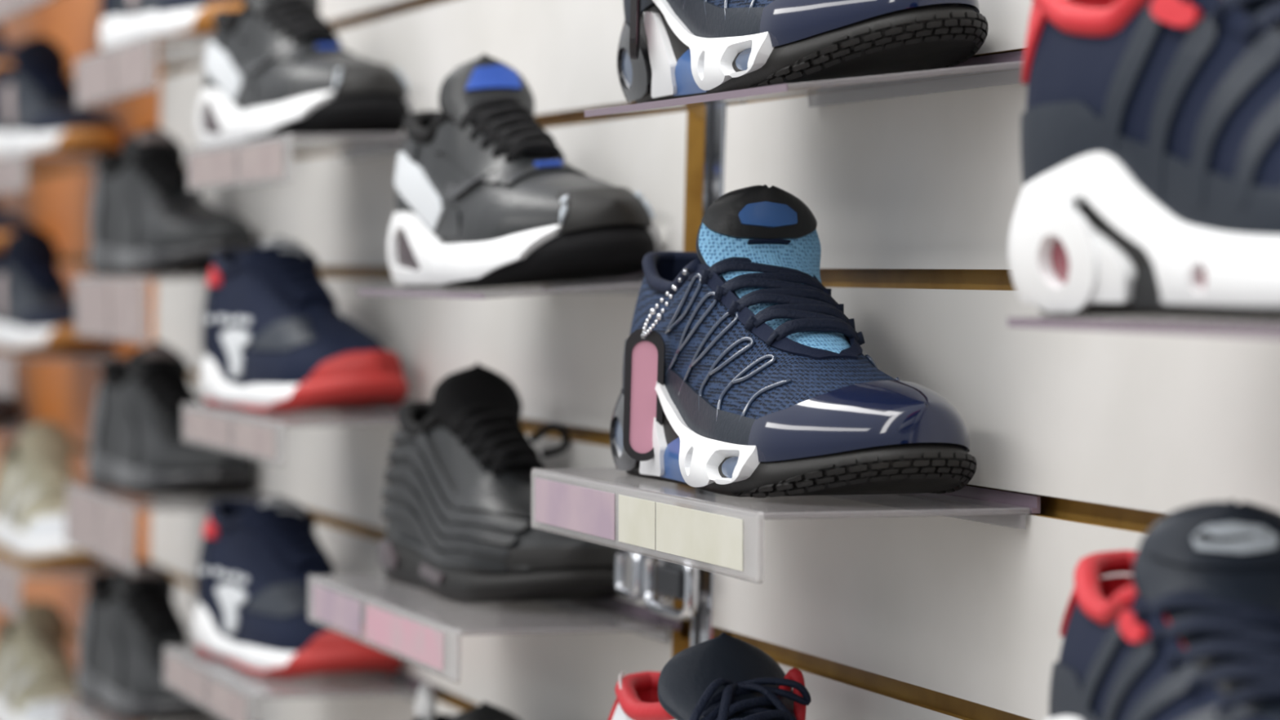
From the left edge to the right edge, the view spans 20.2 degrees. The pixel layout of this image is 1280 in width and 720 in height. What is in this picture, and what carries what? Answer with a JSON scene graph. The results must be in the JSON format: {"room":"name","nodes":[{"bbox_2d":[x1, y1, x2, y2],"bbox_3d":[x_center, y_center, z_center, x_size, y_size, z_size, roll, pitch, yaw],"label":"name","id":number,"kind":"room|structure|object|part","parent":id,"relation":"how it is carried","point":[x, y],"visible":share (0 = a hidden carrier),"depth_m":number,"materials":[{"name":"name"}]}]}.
{"room":"shoe store","nodes":[
{"label":"shoe store","id":0,"kind":"room"},
{"bbox_2d":[0,0,1279,719],"bbox_3d":[-0.039,-0.093,2.300,0.019,2.900,6.800,1,1,-18],"label":"wall","id":1,"kind":"structure","parent":0,"point":[913,200],"depth_m":1.89,"materials":[{"name":"white laminate"}]},
{"bbox_2d":[0,424,26,435],"bbox_3d":[-0.827,0.083,4.468,0.132,0.015,0.360,1,1,-18],"label":"shoe shelf","id":2,"kind":"object","parent":1,"relation":"attached to","point":[15,428],"visible":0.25,"depth_m":4.37,"materials":[{"name":"grey plastic"}]},
{"bbox_2d":[0,391,23,425],"bbox_3d":[-0.849,0.010,4.514,0.094,0.138,0.306,1,1,-24],"label":"shoe","id":3,"kind":"object","parent":2,"relation":"on","point":[11,413],"visible":0.68,"depth_m":4.39,"materials":[{"name":"black fabric"}]},
{"bbox_2d":[0,0,49,22],"bbox_3d":[-0.588,-0.391,3.765,0.135,0.065,0.502,0,2,-18],"label":"shoe shelf","id":4,"kind":"object","parent":1,"relation":"attached to","point":[9,9],"visible":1,"depth_m":3.74,"materials":[{"name":"grey plastic"}]},
{"bbox_2d":[0,153,99,194],"bbox_3d":[-0.615,-0.197,3.835,0.135,0.043,0.362,0,1,-18],"label":"shoe shelf","id":5,"kind":"object","parent":1,"relation":"attached to","point":[13,169],"visible":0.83,"depth_m":3.73,"materials":[{"name":"grey plastic"}]},
{"bbox_2d":[0,35,124,157],"bbox_3d":[-0.643,-0.284,3.900,0.094,0.138,0.306,0,1,-27],"label":"shoe","id":6,"kind":"object","parent":5,"relation":"on","point":[39,114],"visible":0.95,"depth_m":3.85,"materials":[{"name":"blue fabric"}]},
{"bbox_3d":[-0.615,-0.211,3.834,0.126,0.003,0.360,0,1,-18],"label":"plate","id":7,"kind":"part","parent":5,"relation":"part of","materials":[{"name":"grey plastic"}]},
{"bbox_2d":[0,551,120,621],"bbox_3d":[-0.626,0.233,3.838,0.135,0.051,0.412,1,1,-18],"label":"shoe shelf","id":8,"kind":"object","parent":1,"relation":"attached to","point":[12,570],"visible":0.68,"depth_m":3.70,"materials":[{"name":"grey plastic"}]},
{"bbox_2d":[0,419,104,562],"bbox_3d":[-0.634,0.138,3.862,0.094,0.147,0.305,1,1,-24],"label":"shoe","id":9,"kind":"object","parent":8,"relation":"on","point":[36,470],"visible":0.68,"depth_m":3.84,"materials":[{"name":"beige fabric"}]},
{"bbox_3d":[-0.626,0.214,3.837,0.126,0.003,0.410,1,1,-18],"label":"plate","id":10,"kind":"part","parent":8,"relation":"part of","materials":[{"name":"grey plastic"}]},
{"bbox_2d":[0,351,128,398],"bbox_3d":[-0.649,0.011,3.924,0.135,0.047,0.422,0,1,-18],"label":"shoe shelf","id":11,"kind":"object","parent":1,"relation":"attached to","point":[6,358],"visible":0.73,"depth_m":3.75,"materials":[{"name":"grey plastic"}]},
{"bbox_2d":[0,226,113,353],"bbox_3d":[-0.665,-0.078,3.973,0.094,0.138,0.306,0,1,-27],"label":"shoe","id":12,"kind":"object","parent":11,"relation":"on","point":[37,315],"visible":0.86,"depth_m":3.93,"materials":[{"name":"blue fabric"}]},
{"bbox_3d":[-0.649,-0.006,3.924,0.126,0.003,0.420,0,1,-18],"label":"plate","id":13,"kind":"part","parent":11,"relation":"part of","materials":[{"name":"grey plastic"}]},
{"bbox_2d":[61,698,220,719],"bbox_3d":[-0.421,0.334,3.205,0.135,0.035,0.357,0,1,-18],"label":"shoe shelf","id":14,"kind":"object","parent":1,"relation":"attached to","point":[71,709],"visible":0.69,"depth_m":3.28,"materials":[{"name":"grey plastic"}]},
{"bbox_2d":[75,559,217,719],"bbox_3d":[-0.448,0.251,3.267,0.089,0.136,0.295,1,1,-29],"label":"shoe","id":15,"kind":"object","parent":14,"relation":"on","point":[128,620],"visible":0.77,"depth_m":3.25,"materials":[{"name":"black fabric"}]},
{"bbox_2d":[73,272,208,345],"bbox_3d":[-0.406,-0.050,3.184,0.135,0.069,0.368,1,1,-18],"label":"shoe shelf","id":16,"kind":"object","parent":1,"relation":"attached to","point":[113,308],"visible":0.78,"depth_m":3.13,"materials":[{"name":"grey plastic"}]},
{"bbox_3d":[-0.405,-0.074,3.184,0.126,0.003,0.366,-2,2,-18],"label":"plate","id":17,"kind":"part","parent":16,"relation":"part of","materials":[{"name":"grey plastic"}]},
{"bbox_2d":[88,125,255,275],"bbox_3d":[-0.433,-0.144,3.262,0.089,0.138,0.296,1,1,-30],"label":"shoe","id":18,"kind":"object","parent":16,"relation":"on","point":[144,220],"visible":0.97,"depth_m":3.23,"materials":[{"name":"black"}]},
{"bbox_2d":[75,33,213,109],"bbox_3d":[-0.402,-0.256,3.187,0.135,0.057,0.402,1,1,-18],"label":"shoe shelf","id":19,"kind":"object","parent":1,"relation":"attached to","point":[128,68],"visible":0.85,"depth_m":3.14,"materials":[{"name":"grey plastic"}]},
{"bbox_2d":[99,0,244,49],"bbox_3d":[-0.415,-0.346,3.214,0.093,0.140,0.307,1,1,-29],"label":"shoe","id":20,"kind":"object","parent":19,"relation":"on","point":[122,21],"visible":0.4,"depth_m":3.13,"materials":[{"name":"white plastic"}]},
{"bbox_3d":[-0.402,-0.275,3.187,0.126,0.003,0.400,-2,2,-18],"label":"plate","id":21,"kind":"part","parent":19,"relation":"part of","materials":[{"name":"grey plastic"}]},
{"bbox_2d":[65,482,272,573],"bbox_3d":[-0.416,0.146,3.201,0.135,0.061,0.357,1,1,-18],"label":"shoe shelf","id":22,"kind":"object","parent":1,"relation":"attached to","point":[101,521],"visible":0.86,"depth_m":3.15,"materials":[{"name":"grey plastic"}]},
{"bbox_3d":[-0.415,0.122,3.201,0.126,0.003,0.355,1,1,-18],"label":"plate","id":23,"kind":"part","parent":22,"relation":"part of","materials":[{"name":"grey plastic"}]},
{"bbox_2d":[87,340,256,495],"bbox_3d":[-0.429,0.051,3.253,0.090,0.135,0.294,1,1,-27],"label":"shoe","id":24,"kind":"object","parent":22,"relation":"on","point":[137,446],"visible":0.91,"depth_m":3.23,"materials":[{"name":"black fabric"}]},
{"bbox_2d":[182,401,408,466],"bbox_3d":[-0.240,0.050,2.671,0.135,0.041,0.363,1,1,-18],"label":"shoe shelf","id":25,"kind":"object","parent":1,"relation":"attached to","point":[256,435],"visible":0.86,"depth_m":2.61,"materials":[{"name":"grey plastic"}]},
{"bbox_3d":[-0.240,0.039,2.671,0.126,0.003,0.361,-1,2,-18],"label":"plate","id":26,"kind":"part","parent":25,"relation":"part of","materials":[{"name":"grey plastic"}]},
{"bbox_2d":[200,235,408,411],"bbox_3d":[-0.266,-0.028,2.721,0.094,0.132,0.302,1,1,-29],"label":"shoe","id":27,"kind":"object","parent":25,"relation":"on","point":[275,338],"visible":1,"depth_m":2.68,"materials":[{"name":"blue fabric"}]},
{"bbox_2d":[260,239,302,248],"bbox_3d":[-0.274,-0.088,2.751,0.033,0.008,0.006,-2,2,-25],"label":"print","id":28,"kind":"object","parent":27,"relation":"on","point":[277,242],"depth_m":2.75},
{"bbox_2d":[280,248,306,256],"bbox_3d":[-0.265,-0.081,2.747,0.022,0.009,0.006,1,1,-29],"label":"print","id":29,"kind":"object","parent":27,"relation":"on","point":[283,251],"depth_m":2.74,"materials":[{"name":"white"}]},
{"bbox_2d":[186,133,407,191],"bbox_3d":[-0.236,-0.148,2.671,0.135,0.045,0.371,1,1,-18],"label":"shoe shelf","id":30,"kind":"object","parent":1,"relation":"attached to","point":[264,161],"visible":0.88,"depth_m":2.63,"materials":[{"name":"grey plastic"}]},
{"bbox_2d":[195,0,415,146],"bbox_3d":[-0.266,-0.234,2.742,0.103,0.144,0.310,1,1,-28],"label":"shoe","id":31,"kind":"object","parent":30,"relation":"on","point":[272,68],"visible":0.91,"depth_m":2.68,"materials":[{"name":"grey leather"}]},
{"bbox_3d":[-0.236,-0.160,2.671,0.126,0.003,0.369,-2,2,-18],"label":"plate","id":32,"kind":"part","parent":30,"relation":"part of","materials":[{"name":"grey plastic"}]},
{"bbox_2d":[163,645,435,719],"bbox_3d":[-0.264,0.247,2.732,0.135,0.036,0.339,1,1,-18],"label":"shoe shelf","id":33,"kind":"object","parent":1,"relation":"attached to","point":[225,690],"visible":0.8,"depth_m":2.65,"materials":[{"name":"grey plastic"}]},
{"bbox_3d":[-0.264,0.235,2.732,0.126,0.003,0.337,1,1,-18],"label":"plate","id":34,"kind":"part","parent":33,"relation":"part of","materials":[{"name":"grey plastic"}]},
{"bbox_2d":[192,494,403,678],"bbox_3d":[-0.273,0.169,2.745,0.094,0.128,0.302,1,1,-30],"label":"shoe","id":35,"kind":"object","parent":33,"relation":"on","point":[256,561],"visible":0.77,"depth_m":2.73,"materials":[{"name":"blue fabric"}]},
{"bbox_2d":[259,498,299,506],"bbox_3d":[-0.278,0.111,2.776,0.033,0.008,0.006,1,1,-26],"label":"print","id":36,"kind":"object","parent":35,"relation":"on","point":[270,502],"depth_m":2.77,"materials":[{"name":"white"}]},
{"bbox_2d":[278,508,305,515],"bbox_3d":[-0.269,0.119,2.772,0.022,0.009,0.006,1,1,-30],"label":"print","id":37,"kind":"object","parent":35,"relation":"on","point":[282,512],"depth_m":2.77,"materials":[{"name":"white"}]},
{"bbox_2d":[307,573,681,683],"bbox_3d":[-0.099,0.161,2.233,0.135,0.035,0.378,0,1,-18],"label":"shoe shelf","id":38,"kind":"object","parent":1,"relation":"attached to","point":[424,629],"visible":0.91,"depth_m":2.15,"materials":[{"name":"grey plastic"}]},
{"bbox_3d":[-0.099,0.150,2.232,0.126,0.003,0.376,0,1,-18],"label":"plate","id":39,"kind":"part","parent":38,"relation":"part of","materials":[{"name":"grey plastic"}]},
{"bbox_2d":[377,362,617,603],"bbox_3d":[-0.094,0.075,2.269,0.095,0.144,0.296,0,1,-22],"label":"shoe","id":40,"kind":"object","parent":38,"relation":"on","point":[457,512],"visible":0.93,"depth_m":2.24,"materials":[{"name":"black leather"}]},
{"bbox_3d":[-0.119,0.122,2.236,0.027,0.012,0.221,1,1,-26],"label":"sole rail","id":41,"kind":"part","parent":40,"relation":"part of","materials":[{"name":"grey rubber"}]},
{"bbox_2d":[358,270,644,299],"bbox_3d":[-0.071,-0.046,2.167,0.131,0.020,0.295,1,1,-18],"label":"shoe shelf","id":42,"kind":"object","parent":1,"relation":"attached to","point":[630,284],"visible":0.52,"depth_m":2.10,"materials":[{"name":"grey plastic"}]},
{"bbox_2d":[386,53,662,287],"bbox_3d":[-0.082,-0.117,2.205,0.103,0.146,0.310,1,1,-25],"label":"shoe","id":43,"kind":"object","parent":42,"relation":"on","point":[485,196],"visible":1,"depth_m":2.16,"materials":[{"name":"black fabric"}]},
{"bbox_2d":[531,467,1040,583],"bbox_3d":[0.060,0.075,1.753,0.135,0.036,0.352,0,2,-18],"label":"shoe shelf","id":44,"kind":"object","parent":1,"relation":"attached to","point":[677,523],"visible":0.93,"depth_m":1.67,"materials":[{"name":"grey plastic"}]},
{"bbox_3d":[0.060,0.063,1.752,0.126,0.003,0.350,0,2,-18],"label":"plate","id":45,"kind":"part","parent":44,"relation":"part of","materials":[{"name":"grey plastic"}]},
{"bbox_2d":[609,184,976,497],"bbox_3d":[0.060,-0.012,1.740,0.107,0.148,0.318,1,1,-23],"label":"shoe","id":46,"kind":"object","parent":44,"relation":"on","point":[769,388],"visible":0.98,"depth_m":1.70,"materials":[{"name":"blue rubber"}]},
{"bbox_3d":[0.009,0.036,1.792,0.010,0.043,0.037,0,2,-20],"label":"heel arm","id":47,"kind":"part","parent":46,"relation":"part of","materials":[{"name":"white plastic"}]},
{"bbox_2d":[622,268,689,461],"bbox_3d":[0.008,0.002,1.778,0.032,0.096,0.013,2,1,10],"label":"tag","id":48,"kind":"object","parent":46,"relation":"hanging from","point":[645,348],"visible":1,"depth_m":1.78,"materials":[{"name":"pink plastic"},{"name":"black plastic"},{"name":"chrome"}]},
{"bbox_3d":[0.002,0.017,1.784,0.019,0.066,0.003,2,1,10],"label":"frame","id":49,"kind":"part","parent":48,"relation":"part of","materials":[{"name":"plastic"}]},
{"bbox_3d":[0.011,-0.028,1.775,0.027,0.036,0.008,2,1,32],"label":"ball chain","id":50,"kind":"part","parent":48,"relation":"part of","materials":[{"name":"silver metal"}]},
{"bbox_2d":[584,50,1024,117],"bbox_3d":[0.080,-0.132,1.714,0.131,0.026,0.295,1,1,-18],"label":"shoe shelf","id":51,"kind":"object","parent":1,"relation":"attached to","point":[1002,68],"visible":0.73,"depth_m":1.67,"materials":[{"name":"grey plastic"}]},
{"bbox_2d":[617,0,988,103],"bbox_3d":[0.067,-0.204,1.751,0.106,0.154,0.318,1,1,-24],"label":"shoe","id":52,"kind":"object","parent":51,"relation":"on","point":[687,47],"visible":0.97,"depth_m":1.65,"materials":[{"name":"blue"}]},
{"bbox_2d":[629,0,640,58],"bbox_3d":[0.009,-0.199,1.805,0.026,0.096,0.021,2,1,6],"label":"tag","id":53,"kind":"object","parent":52,"relation":"hanging from","point":[635,5],"visible":1,"depth_m":1.80,"materials":[{"name":"black plastic"}]},
{"bbox_3d":[0.013,-0.154,1.802,0.010,0.044,0.037,-7,4,-20],"label":"heel arm","id":54,"kind":"part","parent":52,"relation":"part of","materials":[{"name":"white plastic"}]},
{"bbox_2d":[1007,313,1279,337],"bbox_3d":[0.250,-0.018,1.185,0.131,0.024,0.338,1,1,-18],"label":"shoe shelf","id":55,"kind":"object","parent":1,"relation":"attached to","point":[1166,324],"visible":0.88,"depth_m":1.22,"materials":[{"name":"grey plastic"}]},
{"bbox_2d":[1008,0,1279,318],"bbox_3d":[0.226,-0.096,1.225,0.104,0.165,0.316,1,1,-28],"label":"shoe","id":56,"kind":"object","parent":55,"relation":"on","point":[1150,129],"visible":1,"depth_m":1.25,"materials":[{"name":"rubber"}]},
{"bbox_3d":[0.248,-0.015,1.185,0.126,0.003,0.338,-6,3,-18],"label":"plate","id":57,"kind":"part","parent":55,"relation":"part of","materials":[{"name":"grey plastic"}]},
{"label":"shoe shelf","id":58,"kind":"object","parent":1,"relation":"attached to","visible":0},
{"bbox_2d":[608,632,811,719],"bbox_3d":[0.049,0.199,1.758,0.097,0.125,0.320,1,1,-23],"label":"shoe","id":59,"kind":"object","parent":58,"relation":"on","point":[724,677],"visible":1,"depth_m":1.79,"materials":[{"name":"black fabric"}]},
{"bbox_3d":[-0.103,0.350,2.238,0.132,0.015,0.360,0,1,-18],"label":"shoe shelf","id":60,"kind":"object","parent":1,"relation":"attached to","visible":0},
{"bbox_2d":[413,683,519,719],"bbox_3d":[-0.089,0.281,2.223,0.090,0.133,0.294,0,1,-20],"label":"shoe","id":61,"kind":"object","parent":60,"relation":"on","point":[424,708],"visible":1,"depth_m":2.34,"materials":[{"name":"black fabric"}]},
{"bbox_3d":[-0.642,0.429,3.874,0.135,0.051,0.422,2,1,-18],"label":"shoe shelf","id":62,"kind":"object","parent":1,"relation":"attached to","visible":0},
{"bbox_2d":[0,600,80,719],"bbox_3d":[-0.642,0.335,3.875,0.094,0.147,0.305,2,1,-24],"label":"shoe","id":63,"kind":"object","parent":62,"relation":"on","point":[37,672],"visible":0.88,"depth_m":3.86,"materials":[{"name":"beige"}]},
{"bbox_3d":[-0.815,-0.332,4.460,0.132,0.015,0.360,0,1,-18],"label":"shoe shelf","id":64,"kind":"object","parent":1,"relation":"attached to","visible":0},
{"bbox_2d":[0,26,16,66],"bbox_3d":[-0.831,-0.405,4.509,0.094,0.138,0.306,0,1,-27],"label":"shoe","id":65,"kind":"object","parent":64,"relation":"on","point":[6,50],"visible":0.18,"depth_m":4.38,"materials":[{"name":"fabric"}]},
{"bbox_3d":[-0.821,-0.124,4.464,0.132,0.015,0.360,1,1,-18],"label":"shoe shelf","id":66,"kind":"object","parent":1,"relation":"attached to","visible":0},
{"bbox_2d":[0,200,32,252],"bbox_3d":[-0.836,-0.198,4.513,0.094,0.138,0.306,1,1,-27],"label":"shoe","id":67,"kind":"object","parent":66,"relation":"on","point":[10,224],"visible":0.46,"depth_m":4.39,"materials":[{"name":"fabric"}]},
{"label":"shoe shelf","id":68,"kind":"object","parent":1,"relation":"attached to","visible":0},
{"bbox_2d":[1044,498,1279,719],"bbox_3d":[0.199,0.113,1.225,0.104,0.128,0.316,1,1,-11],"label":"shoe","id":69,"kind":"object","parent":68,"relation":"on","point":[1184,624],"visible":1,"depth_m":1.25,"materials":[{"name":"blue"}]},
{"bbox_3d":[-0.020,-0.093,2.306,0.018,2.900,6.800,1,1,-18],"label":"wall","id":70,"kind":"structure","parent":0,"visible":0},
{"bbox_2d":[614,101,747,646],"bbox_3d":[0.029,-0.061,2.053,0.039,2.850,0.134,1,1,-18],"label":"shelf bracket","id":71,"kind":"object","parent":70,"relation":"attached to","point":[702,630],"depth_m":2.03,"materials":[{"name":"silver metal"}]},
{"bbox_3d":[0.013,0.125,2.053,0.017,0.040,0.134,1,1,-18],"label":"wall bracket","id":72,"kind":"part","parent":71,"relation":"part of","materials":[{"name":"silver metal"}]},
{"bbox_3d":[0.018,0.123,2.043,0.014,0.032,0.088,1,1,-18],"label":"plate","id":73,"kind":"part","parent":71,"relation":"part of","materials":[{"name":"silver metal"}]}
]}

